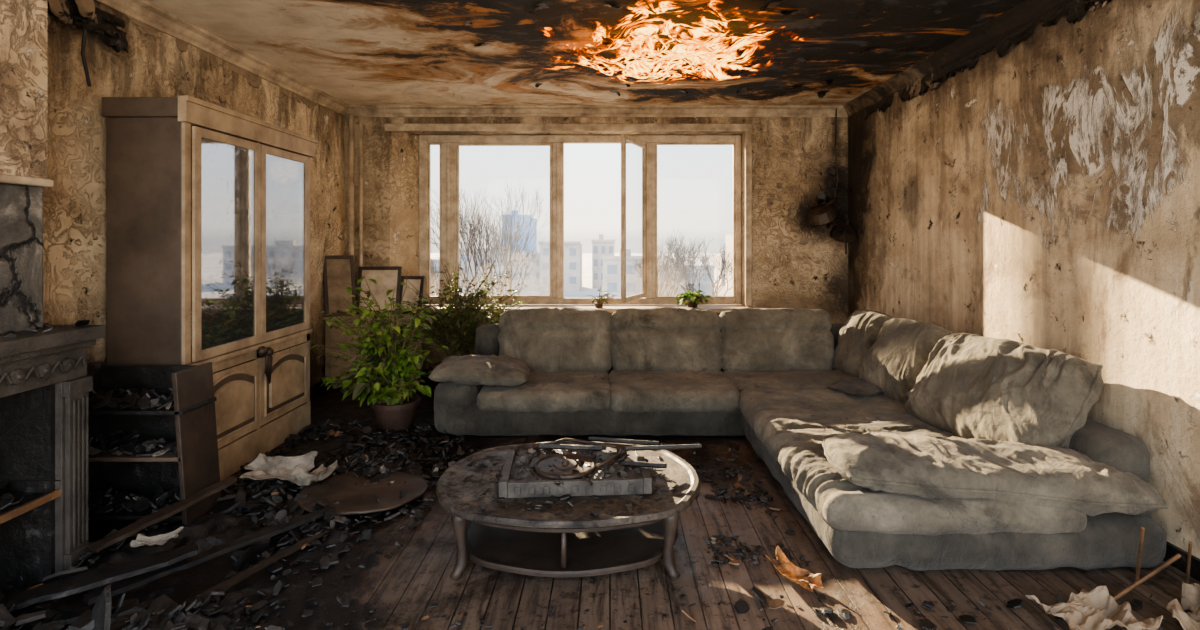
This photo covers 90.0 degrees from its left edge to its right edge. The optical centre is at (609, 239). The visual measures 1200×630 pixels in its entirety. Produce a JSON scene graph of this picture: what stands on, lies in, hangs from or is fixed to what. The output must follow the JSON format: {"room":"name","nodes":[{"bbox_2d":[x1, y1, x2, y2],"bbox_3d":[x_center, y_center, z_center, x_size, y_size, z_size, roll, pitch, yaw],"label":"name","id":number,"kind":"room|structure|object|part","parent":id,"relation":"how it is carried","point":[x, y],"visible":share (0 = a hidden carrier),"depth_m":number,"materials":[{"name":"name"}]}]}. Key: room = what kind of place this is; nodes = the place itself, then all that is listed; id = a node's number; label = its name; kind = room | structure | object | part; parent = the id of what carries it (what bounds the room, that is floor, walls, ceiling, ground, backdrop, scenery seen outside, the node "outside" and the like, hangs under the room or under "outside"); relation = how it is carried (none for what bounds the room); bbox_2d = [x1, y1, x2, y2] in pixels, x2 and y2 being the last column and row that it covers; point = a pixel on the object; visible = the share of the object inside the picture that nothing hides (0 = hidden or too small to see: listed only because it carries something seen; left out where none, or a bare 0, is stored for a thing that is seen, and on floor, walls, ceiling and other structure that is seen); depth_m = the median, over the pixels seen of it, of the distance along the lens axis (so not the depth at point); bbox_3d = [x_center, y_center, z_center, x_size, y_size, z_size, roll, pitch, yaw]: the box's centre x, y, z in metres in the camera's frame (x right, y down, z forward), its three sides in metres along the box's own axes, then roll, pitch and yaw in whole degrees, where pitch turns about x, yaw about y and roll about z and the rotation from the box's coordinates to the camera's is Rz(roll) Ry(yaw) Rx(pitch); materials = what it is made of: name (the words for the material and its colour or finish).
{"room":"fire-damaged room","nodes":[
{"label":"fire-damaged room","id":0,"kind":"room"},
{"bbox_2d":[0,0,46,178],"bbox_3d":[-2.725,-0.866,2.010,0.350,1.182,1.420,0,0,0],"label":"wall","id":1,"kind":"structure","parent":0,"point":[23,23],"depth_m":2.61,"materials":[{"name":"paper"}]},
{"bbox_2d":[42,0,344,385],"bbox_3d":[-3.025,0.021,3.210,0.250,2.957,7.620,0,0,0],"label":"wall","id":2,"kind":"structure","parent":0,"point":[74,208],"depth_m":3.43,"materials":[{"name":"paper"}]},
{"bbox_2d":[0,174,53,186],"bbox_3d":[-2.715,-0.258,2.018,0.370,0.035,1.435,0,0,0],"label":"trim","id":3,"kind":"structure","parent":2,"relation":"attached to","point":[8,179],"depth_m":2.60,"materials":[{"name":"paint"}]},
{"bbox_2d":[79,20,90,86],"bbox_3d":[-2.830,-1.041,3.220,0.075,0.424,0.056,0,0,0],"label":"loose cable","id":4,"kind":"object","parent":2,"relation":"attached to","point":[82,24],"visible":0.86,"depth_m":3.22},
{"bbox_2d":[47,0,316,109],"bbox_3d":[-2.831,-1.198,4.394,0.130,0.303,3.069,0,0,0],"label":"wallpaper","id":5,"kind":"object","parent":2,"relation":"attached to","point":[102,23],"visible":0.94,"depth_m":3.40,"materials":[{"name":"black paper"}]},
{"bbox_2d":[96,0,349,116],"bbox_3d":[-2.858,-1.403,2.985,0.094,0.118,7.170,0,0,0],"label":"trim","id":6,"kind":"structure","parent":2,"relation":"attached to","point":[144,11],"depth_m":4.35,"materials":[{"name":"paint"}]},
{"bbox_2d":[310,380,331,395],"bbox_3d":[-2.890,1.455,2.985,0.020,0.090,7.170,0,0,0],"label":"baseboard","id":7,"kind":"structure","parent":2,"relation":"attached to","point":[314,388],"depth_m":5.91,"materials":[{"name":"black wood"}]},
{"bbox_2d":[147,0,1024,105],"bbox_3d":[-0.146,-1.557,3.210,6.007,0.200,7.620,0,0,0],"label":"ceiling","id":8,"kind":"structure","parent":0,"point":[355,52],"depth_m":4.47,"materials":[{"name":"paint"}]},
{"bbox_2d":[542,0,811,85],"bbox_3d":[0.420,-1.320,4.200,2.400,0.251,2.300,0,0,0],"label":"fire","id":9,"kind":"object","parent":8,"relation":"attached to","point":[708,59],"depth_m":4.19,"materials":[{"name":"orange"}]},
{"bbox_2d":[463,1,949,97],"bbox_3d":[0.679,-1.427,4.345,3.368,0.051,3.205,0,0,0],"label":"paint","id":10,"kind":"object","parent":8,"relation":"attached to","point":[771,4],"visible":0.94,"depth_m":4.54,"materials":[{"name":"paint"}]},
{"bbox_2d":[345,117,847,368],"bbox_3d":[-0.146,0.021,6.795,5.507,2.957,0.450,0,0,0],"label":"wall","id":11,"kind":"structure","parent":0,"point":[785,272],"depth_m":6.57,"materials":[{"name":"paint"}]},
{"bbox_2d":[349,115,362,266],"bbox_3d":[-2.755,0.075,6.500,0.145,2.850,0.055,0,0,0],"label":"pipe","id":12,"kind":"object","parent":11,"relation":"attached to","point":[351,117],"visible":0.66,"depth_m":6.49,"materials":[{"name":"metal"}]},
{"bbox_2d":[421,369,430,376],"bbox_3d":[-0.146,1.455,6.560,5.447,0.090,0.020,0,0,0],"label":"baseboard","id":13,"kind":"structure","parent":11,"relation":"attached to","point":[423,370],"depth_m":6.55,"materials":[{"name":"black wood"}]},
{"bbox_2d":[385,124,751,305],"bbox_3d":[-0.455,-0.275,6.555,4.010,1.990,0.030,0,0,0],"label":"trim","id":14,"kind":"structure","parent":11,"relation":"attached to","point":[747,128],"depth_m":6.54,"materials":[{"name":"paint"}]},
{"bbox_2d":[419,135,740,303],"bbox_3d":[-0.340,-0.233,6.870,3.680,1.935,0.100,0,0,0],"label":"frame","id":15,"kind":"object","parent":11,"relation":"attached to","point":[448,142],"visible":0.86,"depth_m":6.84,"materials":[{"name":"paint"}]},
{"bbox_2d":[428,143,734,297],"bbox_3d":[-0.325,-0.223,6.875,3.510,1.775,0.040,0,0,0],"label":"window","id":16,"kind":"structure","parent":11,"relation":"in","point":[429,144],"depth_m":6.86,"materials":[{"name":"paint"}]},
{"bbox_2d":[421,305,751,312],"bbox_3d":[-0.465,0.760,6.630,4.050,0.050,0.420,0,0,0],"label":"window sill","id":17,"kind":"structure","parent":11,"relation":"attached to","point":[610,308],"depth_m":6.53,"materials":[{"name":"paint"}]},
{"bbox_2d":[587,286,616,307],"bbox_3d":[-0.079,0.615,6.491,0.332,0.237,0.265,0,0,0],"label":"potted plant","id":18,"kind":"object","parent":17,"relation":"on","point":[599,304],"visible":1,"depth_m":6.49,"materials":[{"name":"plant"}]},
{"bbox_2d":[594,303,602,307],"bbox_3d":[-0.120,0.709,6.520,0.100,0.050,0.100,0,0,0],"label":"pot","id":19,"kind":"object","parent":18,"relation":"on","point":[597,305],"depth_m":6.48,"materials":[{"name":"ceramic"}]},
{"bbox_2d":[674,290,713,307],"bbox_3d":[0.903,0.641,6.517,0.408,0.186,0.393,0,0,0],"label":"windowsill plant","id":20,"kind":"object","parent":17,"relation":"on","point":[691,299],"visible":1,"depth_m":6.50,"materials":[{"name":"green plant"}]},
{"bbox_3d":[0.900,0.694,6.560,0.150,0.080,0.150,0,0,0],"label":"pot","id":21,"kind":"part","parent":20,"relation":"part of","materials":[{"name":"ceramic"}]},
{"bbox_2d":[346,105,846,116],"bbox_3d":[-0.146,-1.402,6.527,5.507,0.119,0.094,0,0,0],"label":"trim","id":22,"kind":"structure","parent":11,"relation":"attached to","point":[356,110],"depth_m":6.53,"materials":[{"name":"paint"}]},
{"bbox_2d":[621,134,646,302],"bbox_3d":[0.265,-0.223,6.500,0.040,1.735,0.732,0,0,22],"label":"casement","id":23,"kind":"object","parent":11,"relation":"attached to","point":[624,137],"visible":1,"depth_m":6.33,"materials":[{"name":"paint"}]},
{"bbox_2d":[766,135,819,263],"bbox_3d":[2.007,-0.440,6.548,0.597,1.410,0.037,0,0,0],"label":"wallpaper","id":24,"kind":"object","parent":11,"relation":"attached to","point":[778,185],"visible":1,"depth_m":6.56,"materials":[{"name":"brown paper"}]},
{"bbox_2d":[805,109,856,253],"bbox_3d":[2.356,-0.644,6.349,0.494,1.592,0.405,0,0,0],"label":"wall lamp","id":25,"kind":"object","parent":11,"relation":"attached to","point":[820,214],"visible":1,"depth_m":6.33,"materials":[{"name":"metal"}]},
{"bbox_2d":[0,377,1199,629],"bbox_3d":[-0.146,1.600,3.210,6.007,0.200,7.620,0,0,0],"label":"floor","id":26,"kind":"structure","parent":0,"point":[416,578],"depth_m":2.63,"materials":[{"name":"brown wood"}]},
{"bbox_2d":[0,320,104,598],"bbox_3d":[-2.640,0.923,2.065,0.520,1.154,1.530,0,0,0],"label":"fireplace","id":27,"kind":"object","parent":26,"relation":"on","point":[44,525],"visible":0.91,"depth_m":2.64,"materials":[{"name":"stone"}]},
{"bbox_2d":[0,183,42,334],"bbox_3d":[-2.728,0.080,2.015,0.345,0.640,1.390,0,0,0],"label":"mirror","id":28,"kind":"object","parent":27,"relation":"on","point":[21,206],"visible":1,"depth_m":2.60,"materials":[{"name":"stone"}]},
{"bbox_2d":[0,401,60,480],"bbox_3d":[-2.425,0.875,2.409,0.055,0.355,0.424,0,0,0],"label":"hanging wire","id":29,"kind":"object","parent":27,"relation":"hanging from","point":[44,401],"visible":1,"depth_m":2.49,"materials":[{"name":"metal"}]},
{"bbox_2d":[0,384,60,598],"bbox_3d":[-2.663,1.065,2.065,0.455,0.870,1.190,0,0,0],"label":"firebox","id":30,"kind":"object","parent":27,"relation":"attached to","point":[30,511],"depth_m":2.64,"materials":[{"name":"black stone"}]},
{"bbox_2d":[87,362,221,524],"bbox_3d":[-2.515,1.091,3.220,0.690,0.822,0.281,0,0,0],"label":"bookshelf","id":31,"kind":"object","parent":26,"relation":"on","point":[153,443],"visible":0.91,"depth_m":3.24,"materials":[{"name":"black wood"}]},
{"bbox_2d":[102,95,317,480],"bbox_3d":[-2.612,0.343,4.128,0.535,2.315,1.504,0,0,0],"label":"display cabinet","id":32,"kind":"object","parent":26,"relation":"on","point":[208,204],"visible":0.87,"depth_m":3.68,"materials":[{"name":"brown wood"}]},
{"bbox_3d":[-2.411,0.025,4.128,0.006,1.270,1.214,0,0,0],"label":"door glass","id":33,"kind":"part","parent":32,"relation":"part of","materials":[{"name":"clear glass"}]},
{"bbox_2d":[0,418,471,629],"bbox_3d":[-1.734,1.348,3.311,1.498,0.308,3.227,0,0,0],"label":"debris","id":34,"kind":"object","parent":26,"relation":"on","point":[375,455],"visible":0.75,"depth_m":2.95,"materials":[{"name":"black wood"}]},
{"bbox_2d":[6,544,197,611],"bbox_3d":[-2.050,1.370,2.459,0.596,0.060,0.129,0,0,-33],"label":"plank","id":35,"kind":"object","parent":34,"relation":"on","point":[92,579],"visible":0.98,"depth_m":2.43,"materials":[{"name":"black wood"}]},
{"bbox_2d":[130,527,183,546],"bbox_3d":[-2.118,1.397,2.803,0.197,0.060,0.092,0,0,-20],"label":"crumpled paper","id":36,"kind":"object","parent":34,"relation":"on","point":[161,539],"visible":1,"depth_m":2.80,"materials":[{"name":"white paper"}]},
{"bbox_2d":[88,476,236,552],"bbox_3d":[-2.195,1.350,2.998,0.083,0.100,0.661,0,0,25],"label":"plank","id":37,"kind":"object","parent":34,"relation":"on","point":[174,508],"visible":1,"depth_m":2.94,"materials":[{"name":"brown wood"}]},
{"bbox_2d":[84,506,334,604],"bbox_3d":[-1.758,1.410,2.747,0.638,0.020,0.825,0,0,0],"label":"plank","id":38,"kind":"object","parent":34,"relation":"on","point":[142,579],"depth_m":2.67,"materials":[{"name":"black wood"}]},
{"bbox_2d":[200,530,325,594],"bbox_3d":[-1.569,1.448,2.625,0.043,0.025,0.808,0,0,22],"label":"plank","id":39,"kind":"object","parent":34,"relation":"on","point":[237,578],"visible":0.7,"depth_m":2.66,"materials":[{"name":"brown wood"}]},
{"bbox_2d":[239,451,317,480],"bbox_3d":[-1.963,1.359,3.574,0.390,0.176,0.199,0,0,-20],"label":"crumpled paper","id":40,"kind":"object","parent":34,"relation":"on","point":[264,467],"visible":0.79,"depth_m":3.62,"materials":[{"name":"white paper"}]},
{"bbox_2d":[279,460,337,485],"bbox_3d":[-1.760,1.363,3.531,0.166,0.168,0.291,0,0,32],"label":"crumpled paper","id":41,"kind":"object","parent":34,"relation":"on","point":[299,476],"visible":0.98,"depth_m":3.46,"materials":[{"name":"white paper"}]},
{"bbox_2d":[296,471,427,515],"bbox_3d":[-1.420,1.441,3.450,0.720,0.030,0.600,0,0,0],"label":"round tabletop","id":42,"kind":"object","parent":34,"relation":"on","point":[360,498],"visible":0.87,"depth_m":3.41,"materials":[{"name":"brown wood"}]},
{"bbox_3d":[-1.420,1.441,3.450,0.720,0.030,0.600,0,0,0],"label":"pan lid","id":43,"kind":"part","parent":42,"relation":"part of","materials":[{"name":"brown wood"}]},
{"bbox_2d":[322,314,421,388],"bbox_3d":[-2.430,1.135,6.205,0.900,0.730,0.410,0,0,0],"label":"sideboard","id":44,"kind":"object","parent":26,"relation":"on","point":[333,336],"visible":0.34,"depth_m":6.00,"materials":[{"name":"beige wood"}]},
{"bbox_2d":[323,255,356,316],"bbox_3d":[-2.767,0.464,6.140,0.300,0.610,0.152,0,0,-38],"label":"picture frame","id":45,"kind":"object","parent":44,"relation":"on","point":[338,270],"visible":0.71,"depth_m":6.13,"materials":[{"name":"brown wood"}]},
{"bbox_2d":[356,266,401,313],"bbox_3d":[-2.425,0.525,6.292,0.440,0.490,0.144,0,0,-4],"label":"picture frame","id":46,"kind":"object","parent":44,"relation":"on","point":[387,278],"visible":0.66,"depth_m":6.30,"materials":[{"name":"brown wood"}]},
{"bbox_2d":[399,276,424,313],"bbox_3d":[-2.093,0.576,6.307,0.260,0.390,0.133,0,0,6],"label":"picture frame","id":47,"kind":"object","parent":44,"relation":"on","point":[418,282],"visible":0.64,"depth_m":6.31,"materials":[{"name":"brown wood"}]},
{"bbox_2d":[310,275,448,431],"bbox_3d":[-1.875,0.903,4.804,1.040,1.193,0.842,0,0,0],"label":"potted plant","id":48,"kind":"object","parent":26,"relation":"on","point":[385,385],"visible":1,"depth_m":4.72,"materials":[{"name":"green plant"}]},
{"bbox_3d":[-1.720,1.390,4.820,0.389,0.220,0.389,0,0,0],"label":"pot","id":49,"kind":"part","parent":48,"relation":"part of","materials":[{"name":"ceramic"}]},
{"bbox_2d":[401,246,532,389],"bbox_3d":[-1.398,0.778,5.986,1.331,1.445,0.533,0,0,4],"label":"potted plant","id":50,"kind":"object","parent":26,"relation":"on","point":[457,332],"visible":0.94,"depth_m":5.92,"materials":[{"name":"green plant"}]},
{"bbox_3d":[-1.620,1.370,5.980,0.367,0.260,0.367,0,0,0],"label":"pot","id":51,"kind":"part","parent":50,"relation":"part of","materials":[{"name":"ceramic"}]},
{"bbox_2d":[362,604,678,629],"bbox_3d":[-0.364,1.492,2.189,1.278,0.015,0.547,0,0,0],"label":"debris","id":52,"kind":"object","parent":26,"relation":"on","point":[549,613],"visible":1,"depth_m":2.36,"materials":[{"name":"black wood"}]},
{"bbox_2d":[436,441,699,580],"bbox_3d":[-0.200,1.340,2.980,1.285,0.350,1.012,0,0,0],"label":"coffee table","id":53,"kind":"object","parent":26,"relation":"on","point":[550,540],"visible":0.85,"depth_m":2.69,"materials":[{"name":"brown wood"}]},
{"bbox_2d":[466,520,677,577],"bbox_3d":[-0.200,1.430,2.980,1.073,0.030,0.850,0,0,0],"label":"shelf","id":54,"kind":"object","parent":53,"relation":"attached to","point":[538,554],"depth_m":2.74,"materials":[{"name":"brown wood"}]},
{"bbox_2d":[459,437,701,515],"bbox_3d":[-0.141,1.095,2.963,1.205,0.152,0.867,0,0,0],"label":"debris","id":55,"kind":"object","parent":53,"relation":"on","point":[552,474],"visible":1,"depth_m":2.87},
{"bbox_3d":[-0.219,1.099,2.937,0.309,0.037,0.309,0,0,0],"label":"platter","id":56,"kind":"part","parent":55,"relation":"part of","materials":[{"name":"metal"}]},
{"bbox_2d":[467,439,767,494],"bbox_3d":[-0.033,1.479,3.977,1.956,0.042,0.954,0,0,0],"label":"debris","id":57,"kind":"object","parent":26,"relation":"on","point":[729,473],"visible":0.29,"depth_m":3.85,"materials":[{"name":"black wood"}]},
{"bbox_2d":[695,493,809,566],"bbox_3d":[0.702,1.478,3.131,0.495,0.044,0.808,0,0,0],"label":"debris","id":58,"kind":"object","parent":26,"relation":"on","point":[756,497],"visible":0.93,"depth_m":2.94,"materials":[{"name":"black wood"}]},
{"bbox_2d":[766,545,823,590],"bbox_3d":[0.806,1.451,2.633,0.122,0.092,0.259,0,0,-38],"label":"scrap","id":59,"kind":"object","parent":26,"relation":"on","point":[788,570],"visible":1,"depth_m":2.65,"materials":[{"name":"orange paper"}]},
{"bbox_2d":[429,307,1167,570],"bbox_3d":[0.578,1.044,4.113,4.028,0.936,3.069,0,0,0],"label":"sectional sofa","id":60,"kind":"object","parent":26,"relation":"on","point":[913,445],"visible":1,"depth_m":3.59,"materials":[{"name":"fabric"}]},
{"bbox_3d":[-1.179,1.291,5.045,0.369,0.428,1.053,0,0,0],"label":"arm","id":61,"kind":"part","parent":60,"relation":"part of","materials":[{"name":"fabric"}]},
{"bbox_2d":[429,354,529,386],"bbox_3d":[-1.032,1.054,4.858,0.788,0.228,0.793,0,0,0],"label":"pillow","id":62,"kind":"object","parent":60,"relation":"on","point":[477,370],"depth_m":4.56,"materials":[{"name":"grey fabric"}]},
{"bbox_2d":[477,370,610,412],"bbox_3d":[-0.498,1.221,4.879,1.058,0.197,0.869,0,0,0],"label":"seat cushion","id":63,"kind":"object","parent":60,"relation":"on","point":[544,391],"depth_m":4.50,"materials":[{"name":"grey fabric"}]},
{"bbox_2d":[497,307,611,371],"bbox_3d":[-0.480,0.899,5.334,1.030,0.604,0.355,0,0,0],"label":"cushion","id":64,"kind":"object","parent":60,"relation":"on","point":[555,339],"depth_m":5.20,"materials":[{"name":"grey fabric"}]},
{"bbox_3d":[0.649,1.090,5.520,3.770,0.652,0.235,0,0,0],"label":"frame","id":65,"kind":"part","parent":60,"relation":"part of","materials":[{"name":"fabric"}]},
{"bbox_2d":[610,307,721,371],"bbox_3d":[0.496,0.900,5.335,1.026,0.608,0.357,0,0,0],"label":"cushion","id":66,"kind":"object","parent":60,"relation":"on","point":[649,339],"depth_m":5.19,"materials":[{"name":"grey fabric"}]},
{"bbox_2d":[609,369,740,412],"bbox_3d":[0.494,1.221,4.878,1.046,0.203,0.867,0,0,0],"label":"seat cushion","id":67,"kind":"object","parent":60,"relation":"on","point":[630,390],"depth_m":4.51,"materials":[{"name":"grey fabric"}]},
{"bbox_2d":[719,308,834,370],"bbox_3d":[1.469,0.901,5.333,1.020,0.600,0.352,0,0,0],"label":"cushion","id":68,"kind":"object","parent":60,"relation":"on","point":[750,339],"depth_m":5.20,"materials":[{"name":"grey fabric"}]},
{"bbox_2d":[723,369,858,392],"bbox_3d":[1.552,1.222,4.943,1.201,0.226,0.742,0,0,0],"label":"seat cushion","id":69,"kind":"object","parent":60,"relation":"on","point":[739,380],"depth_m":4.86,"materials":[{"name":"grey fabric"}]},
{"bbox_2d":[833,309,892,377],"bbox_3d":[2.158,0.891,5.112,0.439,0.583,0.579,0,0,0],"label":"cushion","id":70,"kind":"object","parent":60,"relation":"on","point":[851,342],"depth_m":4.98,"materials":[{"name":"grey fabric"}]},
{"bbox_2d":[859,318,952,402],"bbox_3d":[2.183,0.894,4.436,0.490,0.597,0.714,0,0,0],"label":"cushion","id":71,"kind":"object","parent":60,"relation":"on","point":[901,349],"depth_m":4.29,"materials":[{"name":"grey fabric"}]},
{"bbox_2d":[905,333,1103,447],"bbox_3d":[2.226,0.893,3.484,0.543,0.635,1.072,0,0,-8],"label":"cushion","id":72,"kind":"object","parent":60,"relation":"on","point":[1004,392],"depth_m":3.23,"materials":[{"name":"grey fabric"}]},
{"bbox_3d":[2.416,1.196,4.201,0.336,0.554,2.842,0,0,0],"label":"frame","id":73,"kind":"part","parent":60,"relation":"part of","materials":[{"name":"fabric"}]},
{"bbox_2d":[679,587,1192,629],"bbox_3d":[1.393,1.474,2.264,2.229,0.051,0.575,0,0,0],"label":"debris","id":74,"kind":"object","parent":26,"relation":"on","point":[741,606],"visible":0.68,"depth_m":2.42,"materials":[{"name":"black wood"}]},
{"bbox_2d":[1025,586,1162,629],"bbox_3d":[1.857,1.446,2.309,0.377,0.102,0.236,0,0,-10],"label":"wallpaper","id":75,"kind":"object","parent":26,"relation":"on","point":[1096,609],"visible":1,"depth_m":2.31},
{"bbox_2d":[1112,527,1191,600],"bbox_3d":[2.261,1.350,2.534,0.489,0.306,0.184,0,0,0],"label":"broken lath","id":76,"kind":"object","parent":26,"relation":"on","point":[1177,556],"visible":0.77,"depth_m":2.52,"materials":[{"name":"brown wood"}]},
{"bbox_2d":[1166,581,1199,629],"bbox_3d":[2.300,1.447,2.270,0.414,0.101,0.264,0,0,-35],"label":"wallpaper","id":77,"kind":"object","parent":26,"relation":"on","point":[1190,599],"visible":1,"depth_m":2.36},
{"bbox_2d":[848,0,1199,558],"bbox_3d":[2.732,0.021,3.210,0.250,2.957,7.620,0,0,0],"label":"wall","id":78,"kind":"structure","parent":0,"point":[1046,194],"depth_m":3.40,"materials":[{"name":"paint"}]},
{"bbox_2d":[843,0,1071,116],"bbox_3d":[2.565,-1.401,2.985,0.095,0.120,7.170,0,0,0],"label":"trim","id":79,"kind":"structure","parent":78,"relation":"attached to","point":[1026,12],"depth_m":4.35,"materials":[{"name":"brown wood"}]},
{"bbox_2d":[864,0,1111,119],"bbox_3d":[2.592,-1.269,4.491,0.023,0.162,3.278,0,0,0],"label":"wallpaper","id":80,"kind":"object","parent":78,"relation":"attached to","point":[1074,11],"visible":1,"depth_m":4.12,"materials":[{"name":"black paper"}]},
{"bbox_2d":[1163,542,1199,581],"bbox_3d":[2.597,1.455,2.985,0.020,0.090,7.170,0,0,0],"label":"baseboard","id":81,"kind":"structure","parent":78,"relation":"attached to","point":[1180,564],"depth_m":2.71,"materials":[{"name":"black wood"}]},
{"label":"outside","id":82,"kind":"structure","parent":0,"visible":0},
{"bbox_2d":[431,253,732,297],"bbox_3d":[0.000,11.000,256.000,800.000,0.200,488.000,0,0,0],"label":"ground","id":83,"kind":"structure","parent":82,"point":[586,289],"depth_m":137.69,"materials":[{"name":"white snow"}]},
{"bbox_2d":[431,247,438,295],"bbox_3d":[-12.539,5.605,37.444,7.163,10.610,6.819,0,0,5],"label":"bare tree","id":84,"kind":"object","parent":83,"relation":"on","point":[434,274],"visible":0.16,"depth_m":36.05,"materials":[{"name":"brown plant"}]},
{"bbox_2d":[431,259,438,286],"bbox_3d":[-48.415,7.102,144.549,19.023,7.595,10.200,0,0,0],"label":"apartment block","id":85,"kind":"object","parent":83,"relation":"on","point":[435,261],"visible":0.02,"depth_m":139.65,"materials":[{"name":"concrete"}]},
{"bbox_2d":[459,243,493,286],"bbox_3d":[-32.408,5.844,145.382,12.936,10.112,10.200,0,0,0],"label":"apartment block","id":86,"kind":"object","parent":83,"relation":"on","point":[461,249],"visible":0.12,"depth_m":140.47,"materials":[{"name":"concrete"}]},
{"bbox_2d":[431,179,548,294],"bbox_3d":[-5.202,4.207,26.753,6.213,13.415,12.076,0,0,22],"label":"bare tree","id":87,"kind":"object","parent":83,"relation":"on","point":[472,235],"visible":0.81,"depth_m":25.27,"materials":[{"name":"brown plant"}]},
{"bbox_2d":[470,247,539,289],"bbox_3d":[-22.000,6.200,133.900,16.400,9.400,8.200,0,0,0],"label":"apartment block","id":88,"kind":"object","parent":83,"relation":"on","point":[532,280],"visible":0.47,"depth_m":130.01,"materials":[{"name":"concrete"}]},
{"bbox_2d":[501,210,536,251],"bbox_3d":[-23.400,1.700,155.900,7.600,18.400,12.200,0,0,0],"label":"tower","id":89,"kind":"structure","parent":83,"relation":"on","point":[532,243],"depth_m":150.01,"materials":[{"name":"concrete"}]},
{"bbox_2d":[539,241,581,290],"bbox_3d":[-10.750,5.000,133.900,8.900,11.800,12.200,0,0,0],"label":"apartment block","id":90,"kind":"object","parent":83,"relation":"on","point":[572,249],"visible":0.59,"depth_m":128.00,"materials":[{"name":"concrete"}]},
{"bbox_2d":[591,234,614,287],"bbox_3d":[-1.500,4.800,137.400,5.400,12.200,5.200,0,0,0],"label":"apartment block","id":91,"kind":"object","parent":83,"relation":"on","point":[600,247],"visible":0.66,"depth_m":134.99,"materials":[{"name":"concrete"}]},
{"bbox_2d":[601,249,659,297],"bbox_3d":[3.542,6.190,105.650,9.941,9.419,10.200,0,0,0],"label":"apartment block","id":92,"kind":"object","parent":83,"relation":"on","point":[611,264],"visible":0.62,"depth_m":100.76,"materials":[{"name":"concrete"}]},
{"bbox_2d":[631,225,704,295],"bbox_3d":[3.291,5.009,35.768,4.451,11.818,7.493,0,0,0],"label":"bare tree","id":93,"kind":"object","parent":83,"relation":"on","point":[665,263],"visible":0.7,"depth_m":34.49,"materials":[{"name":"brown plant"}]},
{"bbox_2d":[638,236,732,295],"bbox_3d":[6.430,5.264,44.091,8.946,11.328,9.164,0,0,3],"label":"bare tree","id":94,"kind":"object","parent":83,"relation":"on","point":[703,260],"visible":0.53,"depth_m":44.32,"materials":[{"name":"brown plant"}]},
{"bbox_2d":[660,259,714,295],"bbox_3d":[13.992,7.237,116.997,11.316,7.326,10.200,0,0,0],"label":"apartment block","id":95,"kind":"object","parent":83,"relation":"on","point":[705,282],"visible":0.31,"depth_m":112.11,"materials":[{"name":"concrete"}]},
{"bbox_2d":[714,251,724,285],"bbox_3d":[34.739,6.210,147.021,17.151,9.380,10.200,0,0,0],"label":"apartment block","id":96,"kind":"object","parent":83,"relation":"on","point":[716,254],"visible":0.02,"depth_m":145.79,"materials":[{"name":"concrete"}]},
{"bbox_2d":[725,232,732,292],"bbox_3d":[27.500,4.000,125.900,5.400,13.800,8.200,0,0,0],"label":"apartment block","id":97,"kind":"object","parent":83,"relation":"on","point":[728,238],"visible":0.06,"depth_m":125.52,"materials":[{"name":"concrete"}]}
]}

